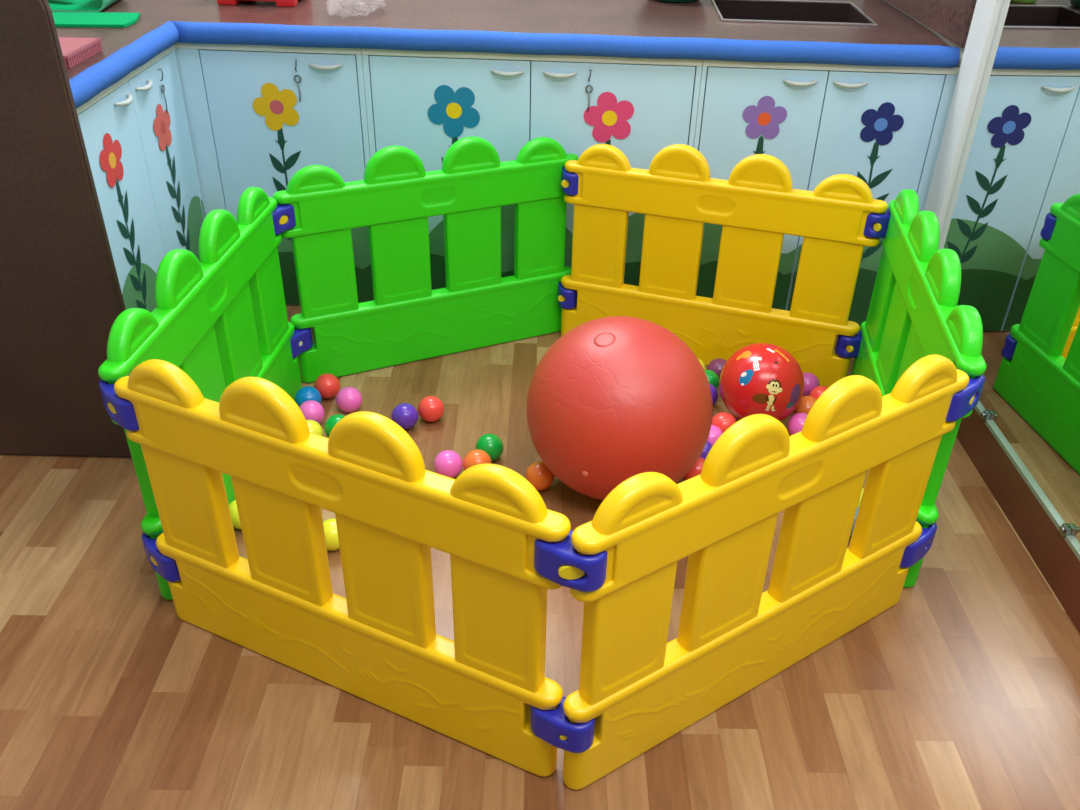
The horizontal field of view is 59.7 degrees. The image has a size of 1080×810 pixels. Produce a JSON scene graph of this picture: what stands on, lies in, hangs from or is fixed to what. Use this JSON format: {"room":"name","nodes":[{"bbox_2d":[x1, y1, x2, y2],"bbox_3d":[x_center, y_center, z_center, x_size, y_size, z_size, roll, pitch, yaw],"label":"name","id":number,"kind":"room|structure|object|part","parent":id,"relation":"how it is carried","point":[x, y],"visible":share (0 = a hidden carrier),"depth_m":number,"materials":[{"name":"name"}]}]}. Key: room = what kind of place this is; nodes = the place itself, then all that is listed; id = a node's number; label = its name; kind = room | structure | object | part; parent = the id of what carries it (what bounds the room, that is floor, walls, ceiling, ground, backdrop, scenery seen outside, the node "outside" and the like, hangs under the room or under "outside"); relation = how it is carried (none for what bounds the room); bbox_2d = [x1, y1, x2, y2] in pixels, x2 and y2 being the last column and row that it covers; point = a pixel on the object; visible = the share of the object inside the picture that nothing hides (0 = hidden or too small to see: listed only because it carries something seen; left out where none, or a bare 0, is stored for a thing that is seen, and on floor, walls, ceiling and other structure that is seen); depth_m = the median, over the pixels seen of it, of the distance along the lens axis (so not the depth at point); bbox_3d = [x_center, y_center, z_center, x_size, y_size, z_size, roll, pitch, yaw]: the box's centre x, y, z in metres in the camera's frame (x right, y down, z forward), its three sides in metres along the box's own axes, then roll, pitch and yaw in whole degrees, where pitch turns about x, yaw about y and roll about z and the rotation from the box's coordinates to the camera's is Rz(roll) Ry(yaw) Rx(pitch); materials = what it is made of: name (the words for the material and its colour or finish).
{"room":"daycare playroom","nodes":[
{"label":"daycare playroom","id":0,"kind":"room"},
{"bbox_2d":[0,304,1079,809],"bbox_3d":[-0.414,0.633,1.753,3.400,0.050,5.440,1,33,0],"label":"floor","id":1,"kind":"structure","parent":0,"point":[963,693],"depth_m":1.82,"materials":[{"name":"brown wood"}]},
{"bbox_2d":[0,0,130,456],"bbox_3d":[-1.360,-0.373,2.131,0.764,1.190,0.028,1,33,0],"label":"wooden panel","id":2,"kind":"object","parent":1,"relation":"on","point":[61,298],"visible":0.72,"depth_m":2.14,"materials":[{"name":"brown laminate"}]},
{"bbox_2d":[76,44,205,312],"bbox_3d":[-1.363,-0.488,2.624,0.623,0.841,0.791,1,33,0],"label":"base cabinet","id":3,"kind":"object","parent":1,"relation":"on","point":[136,132],"visible":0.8,"depth_m":2.55,"materials":[{"name":"blue paint"}]},
{"bbox_3d":[-1.084,-0.383,2.488,0.021,0.818,0.415,1,33,0],"label":"door","id":4,"kind":"part","parent":3,"relation":"part of","materials":[{"name":"blue paint"}]},
{"bbox_3d":[-1.057,-0.775,2.401,0.023,0.017,0.098,1,33,0],"label":"handle","id":5,"kind":"part","parent":3,"relation":"part of","materials":[{"name":"white plastic"}]},
{"bbox_3d":[-1.072,-0.828,2.400,0.015,0.018,0.791,1,33,0],"label":"frame rail","id":6,"kind":"part","parent":3,"relation":"part of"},
{"bbox_3d":[-1.055,-0.854,2.523,0.023,0.017,0.098,1,33,0],"label":"handle","id":7,"kind":"part","parent":3,"relation":"part of","materials":[{"name":"white plastic"}]},
{"bbox_3d":[-1.080,-0.588,2.804,0.021,0.818,0.332,1,33,0],"label":"door","id":8,"kind":"part","parent":3,"relation":"part of","materials":[{"name":"blue paint"}]},
{"bbox_2d":[98,187,301,599],"bbox_3d":[-0.750,-0.097,2.208,0.052,0.663,0.899,4,33,4],"label":"fence","id":9,"kind":"object","parent":1,"relation":"on","point":[221,318],"visible":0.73,"depth_m":2.12,"materials":[{"name":"green plastic"}]},
{"bbox_3d":[-0.746,-0.252,2.108,0.051,0.121,0.898,4,33,4],"label":"rail","id":10,"kind":"part","parent":9,"relation":"part of","materials":[{"name":"green plastic"}]},
{"bbox_2d":[229,500,240,528],"bbox_3d":[-0.700,0.255,2.211,0.073,0.073,0.073,19,37,25],"label":"ball","id":11,"kind":"object","parent":1,"relation":"on","point":[232,506],"visible":0.21,"depth_m":2.18,"materials":[{"name":"yellow plastic"}]},
{"bbox_2d":[175,43,373,304],"bbox_3d":[-0.782,-0.846,3.193,0.555,0.841,0.623,3,33,2],"label":"base cabinet","id":12,"kind":"object","parent":1,"relation":"on","point":[258,115],"visible":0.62,"depth_m":2.84,"materials":[{"name":"blue paint"}]},
{"bbox_3d":[-0.792,-1.037,2.731,0.554,0.018,0.015,3,33,2],"label":"frame rail","id":13,"kind":"part","parent":12,"relation":"part of","materials":[{"name":"white wood"}]},
{"bbox_3d":[-0.625,-0.982,2.735,0.098,0.017,0.023,3,33,2],"label":"handle","id":14,"kind":"part","parent":12,"relation":"part of","materials":[{"name":"white plastic"}]},
{"bbox_2d":[295,386,321,405],"bbox_3d":[-0.648,-0.016,2.630,0.073,0.073,0.073,18,36,23],"label":"ball","id":15,"kind":"object","parent":1,"relation":"on","point":[306,393],"visible":0.72,"depth_m":2.60,"materials":[{"name":"blue plastic"}]},
{"bbox_2d":[299,400,324,423],"bbox_3d":[-0.626,0.024,2.570,0.073,0.073,0.073,17,36,23],"label":"ball","id":16,"kind":"object","parent":1,"relation":"on","point":[311,410],"visible":0.67,"depth_m":2.54,"materials":[{"name":"pink plastic"}]},
{"bbox_2d":[306,420,322,435],"bbox_3d":[-0.611,0.076,2.490,0.073,0.073,0.073,12,34,16],"label":"ball","id":17,"kind":"object","parent":1,"relation":"on","point":[314,427],"visible":0.24,"depth_m":2.47,"materials":[{"name":"yellow plastic"}]},
{"bbox_2d":[314,373,339,398],"bbox_3d":[-0.608,-0.054,2.690,0.073,0.073,0.073,18,36,23],"label":"ball","id":18,"kind":"object","parent":1,"relation":"on","point":[328,385],"visible":0.87,"depth_m":2.66,"materials":[{"name":"red plastic"}]},
{"bbox_2d":[323,518,339,550],"bbox_3d":[-0.475,0.296,2.155,0.073,0.073,0.073,-7,34,-12],"label":"ball","id":19,"kind":"object","parent":1,"relation":"on","point":[330,526],"visible":0.47,"depth_m":2.12,"materials":[{"name":"yellow plastic"}]},
{"bbox_2d":[324,414,344,437],"bbox_3d":[-0.539,0.061,2.515,0.073,0.072,0.073,13,35,17],"label":"ball","id":20,"kind":"object","parent":1,"relation":"on","point":[332,420],"visible":0.44,"depth_m":2.49,"materials":[{"name":"green plastic"}]},
{"bbox_2d":[114,359,570,776],"bbox_3d":[-0.362,0.267,1.660,0.891,0.663,0.051,16,36,21],"label":"fence","id":21,"kind":"object","parent":1,"relation":"on","point":[379,644],"visible":0.98,"depth_m":1.61,"materials":[{"name":"yellow plastic"}]},
{"bbox_2d":[99,375,138,430],"bbox_3d":[-0.762,-0.007,1.731,0.063,0.066,0.129,-27,42,-36],"label":"clip","id":22,"kind":"object","parent":21,"relation":"attached to","point":[121,411],"visible":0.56,"depth_m":1.70,"materials":[{"name":"blue plastic"}]},
{"bbox_2d":[142,532,180,581],"bbox_3d":[-0.768,0.304,1.935,0.128,0.067,0.068,25,40,31],"label":"clip","id":23,"kind":"object","parent":21,"relation":"attached to","point":[166,567],"visible":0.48,"depth_m":1.90,"materials":[{"name":"blue plastic"}]},
{"bbox_3d":[-0.358,0.113,1.560,0.891,0.121,0.051,16,36,21],"label":"rail","id":24,"kind":"part","parent":21,"relation":"part of","materials":[{"name":"yellow plastic"}]},
{"bbox_2d":[336,387,361,412],"bbox_3d":[-0.534,-0.015,2.632,0.073,0.073,0.073,17,36,23],"label":"ball","id":25,"kind":"object","parent":1,"relation":"on","point":[348,399],"visible":1,"depth_m":2.61,"materials":[{"name":"pink plastic"}]},
{"bbox_2d":[391,403,417,429],"bbox_3d":[-0.369,0.031,2.567,0.073,0.073,0.073,17,36,22],"label":"ball","id":26,"kind":"object","parent":1,"relation":"on","point":[405,415],"visible":0.87,"depth_m":2.54,"materials":[{"name":"purple plastic"}]},
{"bbox_2d":[273,136,578,382],"bbox_3d":[-0.299,-0.442,2.755,0.894,0.663,0.052,-13,36,-21],"label":"fence","id":27,"kind":"object","parent":1,"relation":"on","point":[406,320],"visible":0.98,"depth_m":2.73,"materials":[{"name":"green plastic"}]},
{"bbox_2d":[272,204,295,234],"bbox_3d":[-0.694,-0.494,2.483,0.064,0.066,0.114,22,38,28],"label":"clip","id":28,"kind":"object","parent":27,"relation":"attached to","point":[283,216],"visible":0.56,"depth_m":2.47,"materials":[{"name":"blue plastic"}]},
{"bbox_2d":[290,327,312,357],"bbox_3d":[-0.701,-0.183,2.686,0.064,0.067,0.114,22,38,28],"label":"clip","id":29,"kind":"object","parent":27,"relation":"attached to","point":[301,341],"visible":0.52,"depth_m":2.67,"materials":[{"name":"blue plastic"}]},
{"bbox_3d":[-0.295,-0.597,2.654,0.894,0.121,0.051,-13,36,-21],"label":"rail","id":30,"kind":"part","parent":27,"relation":"part of","materials":[{"name":"green plastic"}]},
{"bbox_2d":[558,281,576,308],"bbox_3d":[0.085,-0.358,2.982,0.063,0.067,0.122,-1,33,-3],"label":"clip","id":31,"kind":"object","parent":27,"relation":"attached to","point":[567,298],"visible":0.66,"depth_m":2.94,"materials":[{"name":"blue plastic"}]},
{"bbox_2d":[561,167,578,195],"bbox_3d":[0.092,-0.669,2.780,0.063,0.066,0.122,-1,33,-3],"label":"clip","id":32,"kind":"object","parent":27,"relation":"attached to","point":[571,189],"visible":0.66,"depth_m":2.73,"materials":[{"name":"blue plastic"}]},
{"bbox_2d":[418,396,443,421],"bbox_3d":[-0.301,0.011,2.600,0.073,0.073,0.073,16,36,21],"label":"ball","id":33,"kind":"object","parent":1,"relation":"on","point":[430,408],"visible":1,"depth_m":2.57,"materials":[{"name":"red plastic"}]},
{"bbox_2d":[434,450,461,477],"bbox_3d":[-0.233,0.151,2.387,0.073,0.073,0.073,16,36,22],"label":"ball","id":34,"kind":"object","parent":1,"relation":"on","point":[448,463],"visible":0.88,"depth_m":2.36,"materials":[{"name":"pink plastic"}]},
{"bbox_2d":[463,449,491,469],"bbox_3d":[-0.159,0.149,2.392,0.073,0.073,0.073,15,36,20],"label":"ball","id":35,"kind":"object","parent":1,"relation":"on","point":[474,457],"visible":0.58,"depth_m":2.37,"materials":[{"name":"orange plastic"}]},
{"bbox_2d":[476,434,503,460],"bbox_3d":[-0.131,0.111,2.452,0.073,0.073,0.073,15,35,20],"label":"ball","id":36,"kind":"object","parent":1,"relation":"on","point":[491,444],"visible":0.91,"depth_m":2.42,"materials":[{"name":"green plastic"}]},
{"bbox_2d":[361,48,702,289],"bbox_3d":[-0.016,-0.808,3.161,0.979,0.841,0.623,3,33,2],"label":"base cabinet","id":37,"kind":"object","parent":1,"relation":"on","point":[422,102],"visible":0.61,"depth_m":2.77,"materials":[{"name":"blue paint"}]},
{"bbox_3d":[-0.268,-0.659,2.940,0.468,0.818,0.021,3,33,2],"label":"door","id":38,"kind":"part","parent":37,"relation":"part of","materials":[{"name":"blue paint"}]},
{"bbox_2d":[56,0,950,79],"bbox_3d":[-0.309,-1.068,2.740,3.036,0.042,1.640,1,33,0],"label":"countertop","id":39,"kind":"structure","parent":37,"relation":"on","point":[643,18],"depth_m":2.88,"materials":[{"name":"brown stone"}]},
{"bbox_2d":[58,37,102,68],"bbox_3d":[-1.243,-0.887,2.363,0.206,0.030,0.206,1,33,0],"label":"plastic tray","id":40,"kind":"object","parent":39,"relation":"on","point":[75,50],"visible":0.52,"depth_m":2.37,"materials":[{"name":"pink plastic"}]},
{"bbox_2d":[47,0,116,11],"bbox_3d":[-1.462,-1.285,2.927,0.308,0.074,0.248,1,33,0],"label":"rolled mat","id":41,"kind":"object","parent":39,"relation":"on","point":[55,5],"visible":0.8,"depth_m":2.90,"materials":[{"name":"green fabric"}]},
{"bbox_2d":[52,12,139,27],"bbox_3d":[-1.385,-1.125,2.745,0.411,0.008,0.174,-1,33,-4],"label":"mat","id":42,"kind":"object","parent":39,"relation":"on","point":[61,19],"visible":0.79,"depth_m":2.74,"materials":[{"name":"green plastic"}]},
{"bbox_2d":[69,21,178,107],"bbox_3d":[-1.064,-0.869,2.394,0.058,0.060,0.817,1,33,0],"label":"tube","id":43,"kind":"object","parent":39,"relation":"attached to","point":[93,80],"visible":0.85,"depth_m":2.35,"materials":[{"name":"blue plastic"}]},
{"bbox_2d":[217,0,297,6],"bbox_3d":[-0.895,-1.389,3.028,0.250,0.160,0.200,3,33,2],"label":"stand","id":44,"kind":"object","parent":39,"relation":"on","point":[288,3],"visible":1,"depth_m":2.98,"materials":[{"name":"red plastic"}]},
{"bbox_2d":[171,21,959,66],"bbox_3d":[0.035,-1.022,2.667,2.254,0.060,0.059,3,33,2],"label":"tube","id":45,"kind":"object","parent":39,"relation":"attached to","point":[857,54],"visible":0.99,"depth_m":2.64,"materials":[{"name":"blue plastic"}]},
{"bbox_2d":[656,0,696,2],"bbox_3d":[0.461,-1.433,3.207,0.270,0.090,0.270,1,33,0],"label":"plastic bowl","id":46,"kind":"object","parent":39,"relation":"on","point":[670,1],"visible":1,"depth_m":3.16,"materials":[{"name":"plastic"}]},
{"bbox_2d":[711,0,877,25],"bbox_3d":[0.812,-1.222,3.104,0.478,0.150,0.375,3,33,2],"label":"sink","id":47,"kind":"object","parent":39,"relation":"in","point":[773,11],"visible":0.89,"depth_m":3.23,"materials":[{"name":"metal"}]},
{"bbox_3d":[-0.094,-0.956,2.712,0.098,0.017,0.023,3,33,2],"label":"handle","id":48,"kind":"part","parent":37,"relation":"part of","materials":[{"name":"white plastic"}]},
{"bbox_3d":[-0.026,-0.999,2.699,0.979,0.018,0.015,3,33,2],"label":"frame rail","id":49,"kind":"part","parent":37,"relation":"part of","materials":[{"name":"white wood"}]},
{"bbox_3d":[0.057,-0.948,2.706,0.098,0.017,0.023,3,33,2],"label":"handle","id":50,"kind":"part","parent":37,"relation":"part of","materials":[{"name":"white plastic"}]},
{"bbox_3d":[0.202,-0.636,2.921,0.470,0.818,0.021,3,33,2],"label":"door","id":51,"kind":"part","parent":37,"relation":"part of","materials":[{"name":"blue paint"}]},
{"bbox_2d":[526,461,554,489],"bbox_3d":[0.000,0.177,2.354,0.073,0.073,0.073,11,34,14],"label":"ball","id":52,"kind":"object","parent":1,"relation":"on","point":[538,474],"visible":0.75,"depth_m":2.33,"materials":[{"name":"orange plastic"}]},
{"bbox_2d":[527,316,712,499],"bbox_3d":[0.191,0.010,2.276,0.447,0.447,0.447,15,35,20],"label":"exercise ball","id":53,"kind":"object","parent":1,"relation":"on","point":[613,400],"visible":0.93,"depth_m":2.11,"materials":[{"name":"red plastic"}]},
{"bbox_2d":[683,457,704,480],"bbox_3d":[0.395,0.166,2.385,0.073,0.073,0.073,12,34,16],"label":"ball","id":54,"kind":"object","parent":1,"relation":"on","point":[696,470],"visible":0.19,"depth_m":2.35,"materials":[{"name":"red plastic"}]},
{"bbox_2d":[698,358,705,369],"bbox_3d":[0.457,-0.105,2.805,0.073,0.073,0.073,17,36,23],"label":"ball","id":55,"kind":"object","parent":1,"relation":"on","point":[700,360],"visible":0.08,"depth_m":2.79,"materials":[{"name":"yellow plastic"}]},
{"bbox_2d":[700,441,711,458],"bbox_3d":[0.417,0.124,2.450,0.073,0.073,0.072,19,37,25],"label":"ball","id":56,"kind":"object","parent":1,"relation":"on","point":[708,446],"visible":0.11,"depth_m":2.42,"materials":[{"name":"purple plastic"}]},
{"bbox_2d":[704,370,718,388],"bbox_3d":[0.488,-0.067,2.746,0.073,0.073,0.073,14,35,19],"label":"ball","id":57,"kind":"object","parent":1,"relation":"on","point":[713,378],"visible":0.39,"depth_m":2.72,"materials":[{"name":"green plastic"}]},
{"bbox_2d":[709,384,717,405],"bbox_3d":[0.472,-0.027,2.684,0.073,0.073,0.073,19,37,25],"label":"ball","id":58,"kind":"object","parent":1,"relation":"on","point":[714,392],"visible":0.19,"depth_m":2.66,"materials":[{"name":"purple plastic"}]},
{"bbox_2d":[707,425,722,445],"bbox_3d":[0.453,0.089,2.505,0.073,0.073,0.073,14,35,19],"label":"ball","id":59,"kind":"object","parent":1,"relation":"on","point":[715,433],"visible":0.19,"depth_m":2.47,"materials":[{"name":"pink plastic"}]},
{"bbox_2d":[707,358,725,379],"bbox_3d":[0.533,-0.103,2.803,0.073,0.073,0.073,24,40,31],"label":"ball","id":60,"kind":"object","parent":1,"relation":"on","point":[716,365],"visible":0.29,"depth_m":2.77,"materials":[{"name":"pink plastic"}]},
{"bbox_2d":[711,412,736,432],"bbox_3d":[0.499,0.056,2.557,0.073,0.073,0.073,12,35,16],"label":"ball","id":61,"kind":"object","parent":1,"relation":"on","point":[723,420],"visible":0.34,"depth_m":2.53,"materials":[{"name":"red plastic"}]},
{"bbox_2d":[561,144,887,386],"bbox_3d":[0.493,-0.416,2.740,0.900,0.663,0.052,12,34,15],"label":"fence","id":62,"kind":"object","parent":1,"relation":"on","point":[758,204],"visible":0.95,"depth_m":2.70,"materials":[{"name":"yellow plastic"}]},
{"bbox_3d":[0.497,-0.570,2.640,0.900,0.121,0.051,12,34,15],"label":"rail","id":63,"kind":"part","parent":62,"relation":"part of","materials":[{"name":"yellow plastic"}]},
{"bbox_2d":[719,343,803,420],"bbox_3d":[0.610,-0.057,2.594,0.228,0.228,0.229,1,33,0],"label":"ball","id":64,"kind":"object","parent":1,"relation":"on","point":[758,378],"visible":0.87,"depth_m":2.51,"materials":[{"name":"red plastic"}]},
{"bbox_2d":[563,354,968,789],"bbox_3d":[0.419,0.267,1.687,0.895,0.663,0.052,-19,38,-28],"label":"fence","id":65,"kind":"object","parent":1,"relation":"on","point":[640,689],"visible":0.98,"depth_m":1.63,"materials":[{"name":"yellow plastic"}]},
{"bbox_2d":[530,696,594,752],"bbox_3d":[0.037,0.539,1.600,0.114,0.067,0.062,18,36,24],"label":"clip","id":66,"kind":"object","parent":65,"relation":"attached to","point":[553,727],"visible":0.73,"depth_m":1.57,"materials":[{"name":"blue plastic"}]},
{"bbox_2d":[534,530,607,591],"bbox_3d":[0.044,0.227,1.398,0.114,0.066,0.072,25,40,32],"label":"clip","id":67,"kind":"object","parent":65,"relation":"attached to","point":[560,563],"visible":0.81,"depth_m":1.37,"materials":[{"name":"blue plastic"}]},
{"bbox_3d":[0.422,0.113,1.586,0.895,0.121,0.051,-19,38,-28],"label":"rail","id":68,"kind":"part","parent":65,"relation":"part of","materials":[{"name":"yellow plastic"}]},
{"bbox_2d":[900,522,936,567],"bbox_3d":[0.794,0.291,2.007,0.129,0.067,0.062,-26,42,-35],"label":"clip","id":69,"kind":"object","parent":65,"relation":"attached to","point":[914,552],"visible":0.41,"depth_m":1.97,"materials":[{"name":"blue plastic"}]},
{"bbox_2d":[946,375,984,421],"bbox_3d":[0.801,-0.020,1.805,0.129,0.066,0.063,-26,42,-36],"label":"clip","id":70,"kind":"object","parent":65,"relation":"attached to","point":[965,400],"visible":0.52,"depth_m":1.77,"materials":[{"name":"blue plastic"}]},
{"bbox_2d":[788,413,807,434],"bbox_3d":[0.712,0.057,2.563,0.073,0.073,0.073,12,35,16],"label":"ball","id":71,"kind":"object","parent":1,"relation":"on","point":[795,423],"visible":0.53,"depth_m":2.54,"materials":[{"name":"pink plastic"}]},
{"bbox_2d":[794,396,815,413],"bbox_3d":[0.748,0.011,2.635,0.073,0.073,0.073,17,36,23],"label":"ball","id":72,"kind":"object","parent":1,"relation":"on","point":[806,403],"visible":0.4,"depth_m":2.61,"materials":[{"name":"orange plastic"}]},
{"bbox_2d":[802,372,819,396],"bbox_3d":[0.777,-0.059,2.744,0.073,0.073,0.073,19,37,25],"label":"ball","id":73,"kind":"object","parent":1,"relation":"on","point":[811,381],"visible":0.41,"depth_m":2.71,"materials":[{"name":"plastic"}]},
{"bbox_2d":[809,386,828,399],"bbox_3d":[0.804,-0.018,2.682,0.073,0.073,0.073,19,37,25],"label":"ball","id":74,"kind":"object","parent":1,"relation":"on","point":[817,391],"visible":0.27,"depth_m":2.66,"materials":[{"name":"red plastic"}]},
{"bbox_2d":[693,19,959,329],"bbox_3d":[0.832,-0.766,3.125,0.718,0.841,0.623,3,33,2],"label":"base cabinet","id":75,"kind":"object","parent":1,"relation":"on","point":[883,127],"visible":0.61,"depth_m":2.75,"materials":[{"name":"blue paint"}]},
{"bbox_3d":[0.642,-0.615,2.902,0.339,0.818,0.021,3,33,2],"label":"door","id":76,"kind":"part","parent":75,"relation":"part of","materials":[{"name":"blue paint"}]},
{"bbox_3d":[0.742,-0.915,2.677,0.098,0.017,0.023,3,33,2],"label":"handle","id":77,"kind":"part","parent":75,"relation":"part of","materials":[{"name":"white plastic"}]},
{"bbox_3d":[0.822,-0.958,2.663,0.718,0.018,0.015,3,33,2],"label":"frame rail","id":78,"kind":"part","parent":75,"relation":"part of","materials":[{"name":"white wood"}]},
{"bbox_3d":[0.882,-0.908,2.671,0.098,0.017,0.023,3,33,2],"label":"handle","id":79,"kind":"part","parent":75,"relation":"part of","materials":[{"name":"white plastic"}]},
{"bbox_3d":[0.975,-0.598,2.888,0.323,0.818,0.021,3,33,2],"label":"door","id":80,"kind":"part","parent":75,"relation":"part of","materials":[{"name":"blue paint"}]},
{"bbox_2d":[850,507,858,536],"bbox_3d":[0.738,0.275,2.229,0.073,0.073,0.073,17,36,22],"label":"ball","id":81,"kind":"object","parent":1,"relation":"on","point":[857,507],"visible":0.07,"depth_m":2.20,"materials":[{"name":"plastic"}]},
{"bbox_2d":[858,488,863,506],"bbox_3d":[0.773,0.235,2.291,0.073,0.073,0.073,17,36,23],"label":"ball","id":82,"kind":"object","parent":1,"relation":"on","point":[862,488],"visible":0.06,"depth_m":2.26,"materials":[{"name":"yellow plastic"}]},
{"bbox_2d":[850,189,986,587],"bbox_3d":[0.886,-0.108,2.279,0.051,0.663,0.900,6,33,7],"label":"fence","id":83,"kind":"object","parent":1,"relation":"on","point":[914,313],"visible":0.7,"depth_m":2.16,"materials":[{"name":"green plastic"}]},
{"bbox_2d":[835,331,861,357],"bbox_3d":[0.919,-0.177,2.732,0.114,0.067,0.066,-6,34,-11],"label":"clip","id":84,"kind":"object","parent":83,"relation":"attached to","point":[846,346],"visible":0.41,"depth_m":2.71,"materials":[{"name":"blue plastic"}]},
{"bbox_2d":[863,208,889,237],"bbox_3d":[0.926,-0.488,2.529,0.114,0.066,0.066,-6,34,-11],"label":"clip","id":85,"kind":"object","parent":83,"relation":"attached to","point":[876,225],"visible":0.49,"depth_m":2.50,"materials":[{"name":"blue plastic"}]},
{"bbox_3d":[0.890,-0.262,2.179,0.051,0.121,0.900,6,33,7],"label":"rail","id":86,"kind":"part","parent":83,"relation":"part of","materials":[{"name":"green plastic"}]},
{"bbox_2d":[884,0,964,67],"bbox_3d":[1.243,-0.446,0.945,0.134,2.700,5.300,1,33,0],"label":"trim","id":87,"kind":"structure","parent":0,"point":[944,39],"depth_m":2.76,"materials":[{"name":"beige paint"}]},
{"bbox_2d":[885,0,976,47],"bbox_3d":[1.190,-1.543,2.818,0.018,0.702,0.945,1,33,0],"label":"backsplash","id":88,"kind":"structure","parent":87,"relation":"attached to","point":[951,19],"depth_m":2.72,"materials":[{"name":"brown stone"}]},
{"bbox_2d":[924,0,1003,240],"bbox_3d":[1.180,-1.243,2.331,0.026,2.276,0.116,1,33,0],"label":"pole","id":89,"kind":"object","parent":87,"relation":"attached to","point":[986,14],"depth_m":2.58,"materials":[{"name":"white metal"}]},
{"bbox_2d":[938,0,1079,560],"bbox_3d":[1.152,0.053,0.726,0.025,1.850,3.986,1,33,0],"label":"wall mirror","id":90,"kind":"object","parent":87,"relation":"attached to","point":[1012,222],"visible":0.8,"depth_m":2.24,"materials":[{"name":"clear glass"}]},
{"bbox_2d":[956,408,1079,633],"bbox_3d":[1.139,0.902,1.231,0.015,0.124,4.310,1,33,0],"label":"baseboard","id":91,"kind":"structure","parent":87,"relation":"attached to","point":[1058,564],"depth_m":2.22,"materials":[{"name":"brown wood"}]}
]}

